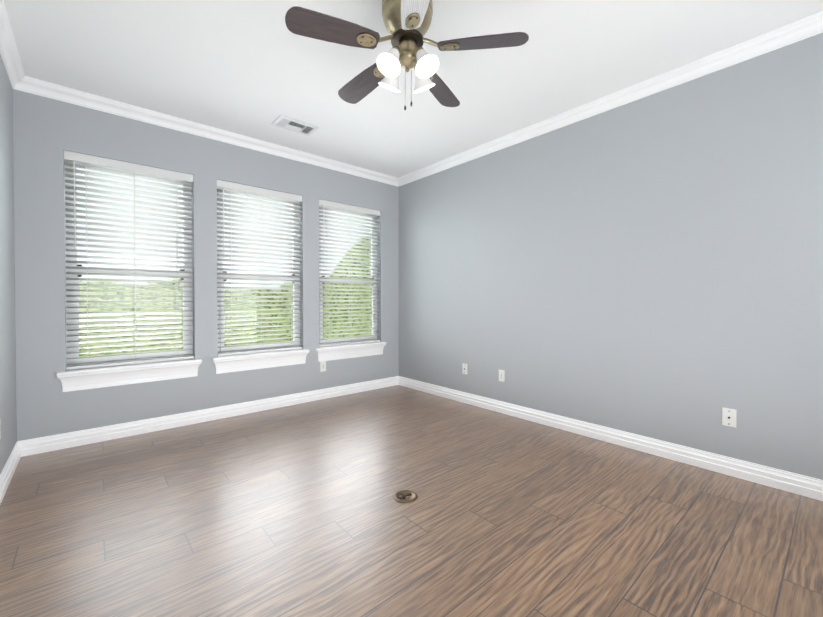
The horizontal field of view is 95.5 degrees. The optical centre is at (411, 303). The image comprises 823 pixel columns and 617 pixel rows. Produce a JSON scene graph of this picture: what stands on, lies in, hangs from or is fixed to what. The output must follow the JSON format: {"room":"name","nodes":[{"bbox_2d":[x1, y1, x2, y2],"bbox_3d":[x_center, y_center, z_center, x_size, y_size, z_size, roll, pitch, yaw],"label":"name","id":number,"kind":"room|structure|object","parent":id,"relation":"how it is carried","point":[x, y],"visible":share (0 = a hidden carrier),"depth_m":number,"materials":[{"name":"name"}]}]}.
{"room":"empty living room","nodes":[
{"label":"empty living room","id":0,"kind":"room"},
{"bbox_2d":[0,54,16,473],"bbox_3d":[-1.300,-0.240,0.781,0.150,2.740,4.930,-1,1,-41],"label":"wall","id":1,"kind":"structure","parent":0,"point":[8,418],"depth_m":2.44,"materials":[{"name":"grey paint"}]},
{"bbox_2d":[0,440,23,504],"bbox_3d":[-1.235,1.073,0.852,0.021,0.113,4.930,-1,1,-41],"label":"baseboard","id":2,"kind":"structure","parent":1,"relation":"attached to","point":[6,475],"depth_m":2.39,"materials":[{"name":"white paint"}]},
{"bbox_2d":[0,0,27,92],"bbox_3d":[-1.218,-1.564,0.837,0.066,0.091,4.930,-1,1,-41],"label":"crown molding","id":3,"kind":"structure","parent":1,"relation":"attached to","point":[8,49],"depth_m":2.37,"materials":[{"name":"white paint"}]},
{"bbox_2d":[13,89,398,440],"bbox_3d":[-1.564,-0.275,3.911,3.848,2.740,0.150,-1,1,-41],"label":"wall","id":4,"kind":"structure","parent":0,"point":[47,132],"depth_m":3.29,"materials":[{"name":"grey paint"}]},
{"bbox_2d":[64,159,192,368],"bbox_3d":[-2.389,-0.335,3.223,0.875,1.695,0.079,-1,1,-41],"label":"window","id":5,"kind":"structure","parent":4,"relation":"in","point":[69,361],"depth_m":3.14,"materials":[{"name":"clear glass"}]},
{"bbox_2d":[64,150,193,369],"bbox_3d":[-2.348,-0.336,3.176,0.871,1.687,0.070,-1,1,-41],"label":"window blinds","id":6,"kind":"object","parent":5,"relation":"attached to","point":[99,161],"visible":0.94,"depth_m":3.14,"materials":[{"name":"white plastic"}]},
{"bbox_2d":[57,358,201,391],"bbox_3d":[-2.338,0.592,3.174,0.971,0.158,0.138,-1,1,-41],"label":"window sill","id":7,"kind":"structure","parent":4,"relation":"attached to","point":[91,378],"depth_m":3.10,"materials":[{"name":"white paint"}]},
{"bbox_2d":[24,376,399,455],"bbox_3d":[-1.511,1.039,3.859,3.480,0.113,0.021,-1,1,-41],"label":"baseboard","id":8,"kind":"structure","parent":4,"relation":"attached to","point":[33,446],"depth_m":3.38,"materials":[{"name":"white paint"}]},
{"bbox_2d":[28,77,395,185],"bbox_3d":[-1.485,-1.597,3.822,3.390,0.091,0.066,-1,1,-41],"label":"crown molding","id":9,"kind":"structure","parent":4,"relation":"attached to","point":[35,86],"depth_m":3.35,"materials":[{"name":"white paint"}]},
{"bbox_2d":[217,187,299,352],"bbox_3d":[-1.586,-0.342,3.919,0.866,1.695,0.079,-1,1,-41],"label":"window","id":10,"kind":"structure","parent":4,"relation":"in","point":[250,346],"depth_m":3.90,"materials":[{"name":"white plastic"}]},
{"bbox_2d":[217,180,301,355],"bbox_3d":[-1.545,-0.344,3.872,0.862,1.687,0.070,-1,1,-41],"label":"window blinds","id":11,"kind":"object","parent":10,"relation":"attached to","point":[250,189],"visible":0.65,"depth_m":3.85,"materials":[{"name":"white plastic"}]},
{"bbox_2d":[212,349,309,373],"bbox_3d":[-1.534,0.585,3.869,0.962,0.158,0.138,-1,1,-41],"label":"window sill","id":12,"kind":"structure","parent":4,"relation":"attached to","point":[240,362],"depth_m":3.81,"materials":[{"name":"white paint"}]},
{"bbox_2d":[320,361,325,371],"bbox_3d":[-1.013,0.719,4.294,0.071,0.116,0.008,-1,1,-41],"label":"electrical outlet","id":13,"kind":"object","parent":4,"relation":"attached to","point":[322,366],"visible":1,"depth_m":4.29,"materials":[{"name":"white plastic"}]},
{"bbox_2d":[319,205,376,344],"bbox_3d":[-0.784,-0.350,4.613,0.869,1.695,0.079,-1,1,-41],"label":"window","id":14,"kind":"structure","parent":4,"relation":"in","point":[346,339],"depth_m":4.64,"materials":[{"name":"white plastic"}]},
{"bbox_2d":[319,199,379,346],"bbox_3d":[-0.743,-0.351,4.566,0.865,1.687,0.070,-1,1,-41],"label":"window blinds","id":15,"kind":"object","parent":14,"relation":"attached to","point":[326,203],"visible":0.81,"depth_m":4.54,"materials":[{"name":"white plastic"}]},
{"bbox_2d":[316,342,385,361],"bbox_3d":[-0.733,0.577,4.564,0.965,0.158,0.138,-1,1,-41],"label":"window sill","id":16,"kind":"structure","parent":4,"relation":"attached to","point":[329,353],"depth_m":4.50,"materials":[{"name":"white paint"}]},
{"bbox_2d":[0,385,822,616],"bbox_3d":[0.098,1.176,2.006,3.848,0.120,5.230,-1,1,-41],"label":"floor","id":17,"kind":"structure","parent":0,"point":[297,510],"depth_m":1.89,"materials":[{"name":"laminate"}]},
{"bbox_2d":[393,490,417,502],"bbox_3d":[-0.034,1.110,2.162,0.140,0.009,0.140,-1,1,-41],"label":"electrical outlet","id":18,"kind":"object","parent":17,"relation":"on","point":[405,496],"visible":1,"depth_m":2.15,"materials":[{"name":"brown metal"}]},
{"bbox_2d":[4,0,822,177],"bbox_3d":[0.098,-1.683,1.975,3.848,0.120,5.230,-1,1,-41],"label":"ceiling","id":19,"kind":"structure","parent":0,"point":[255,69],"depth_m":2.50,"materials":[{"name":"white paint"}]},
{"bbox_2d":[271,115,318,135],"bbox_3d":[-1.068,-1.633,3.439,0.360,0.013,0.215,-1,1,-41],"label":"ceiling vent","id":20,"kind":"object","parent":19,"relation":"in","point":[291,124],"visible":1,"depth_m":3.43,"materials":[{"name":"white metal"}]},
{"bbox_2d":[285,0,528,109],"bbox_3d":[-0.056,-1.318,2.005,1.177,0.612,1.137,-1,1,-41],"label":"ceiling fan","id":21,"kind":"object","parent":19,"relation":"hanging from","point":[407,23],"visible":1,"depth_m":1.90,"materials":[{"name":"dark wood"},{"name":"antique brass"},{"name":"frosted glass"}]},
{"bbox_2d":[399,33,822,479],"bbox_3d":[1.496,-0.267,3.201,0.150,2.740,4.930,-1,1,-41],"label":"wall","id":22,"kind":"structure","parent":0,"point":[650,266],"depth_m":2.76,"materials":[{"name":"grey paint"}]},
{"bbox_2d":[462,363,466,373],"bbox_3d":[0.588,0.721,4.138,0.012,0.116,0.071,-1,1,-41],"label":"electrical outlet","id":23,"kind":"object","parent":22,"relation":"attached to","point":[464,368],"visible":1,"depth_m":4.14,"materials":[{"name":"white plastic"}]},
{"bbox_2d":[499,370,504,381],"bbox_3d":[0.908,0.725,3.770,0.008,0.116,0.071,-1,1,-41],"label":"electrical outlet","id":24,"kind":"object","parent":22,"relation":"attached to","point":[502,375],"visible":1,"depth_m":3.76,"materials":[{"name":"white plastic"}]},
{"bbox_2d":[396,10,822,186],"bbox_3d":[1.415,-1.590,3.115,0.066,0.091,4.930,-1,1,-41],"label":"crown molding","id":25,"kind":"structure","parent":22,"relation":"attached to","point":[790,33],"depth_m":2.72,"materials":[{"name":"white paint"}]},
{"bbox_2d":[400,376,822,500],"bbox_3d":[1.431,1.047,3.159,0.021,0.113,4.930,-1,1,-41],"label":"baseboard","id":26,"kind":"structure","parent":22,"relation":"attached to","point":[803,485],"depth_m":2.76,"materials":[{"name":"white paint"}]},
{"bbox_2d":[722,407,736,427],"bbox_3d":[2.065,0.740,2.431,0.012,0.116,0.071,-1,1,-41],"label":"cable wall plate","id":27,"kind":"object","parent":22,"relation":"attached to","point":[728,417],"visible":1,"depth_m":2.43,"materials":[{"name":"white plastic"}]},
{"label":"outside","id":28,"kind":"structure","parent":0,"visible":0},
{"bbox_2d":[76,167,371,356],"bbox_3d":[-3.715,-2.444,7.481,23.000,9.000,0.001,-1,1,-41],"label":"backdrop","id":29,"kind":"structure","parent":28,"point":[170,303],"depth_m":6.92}
]}

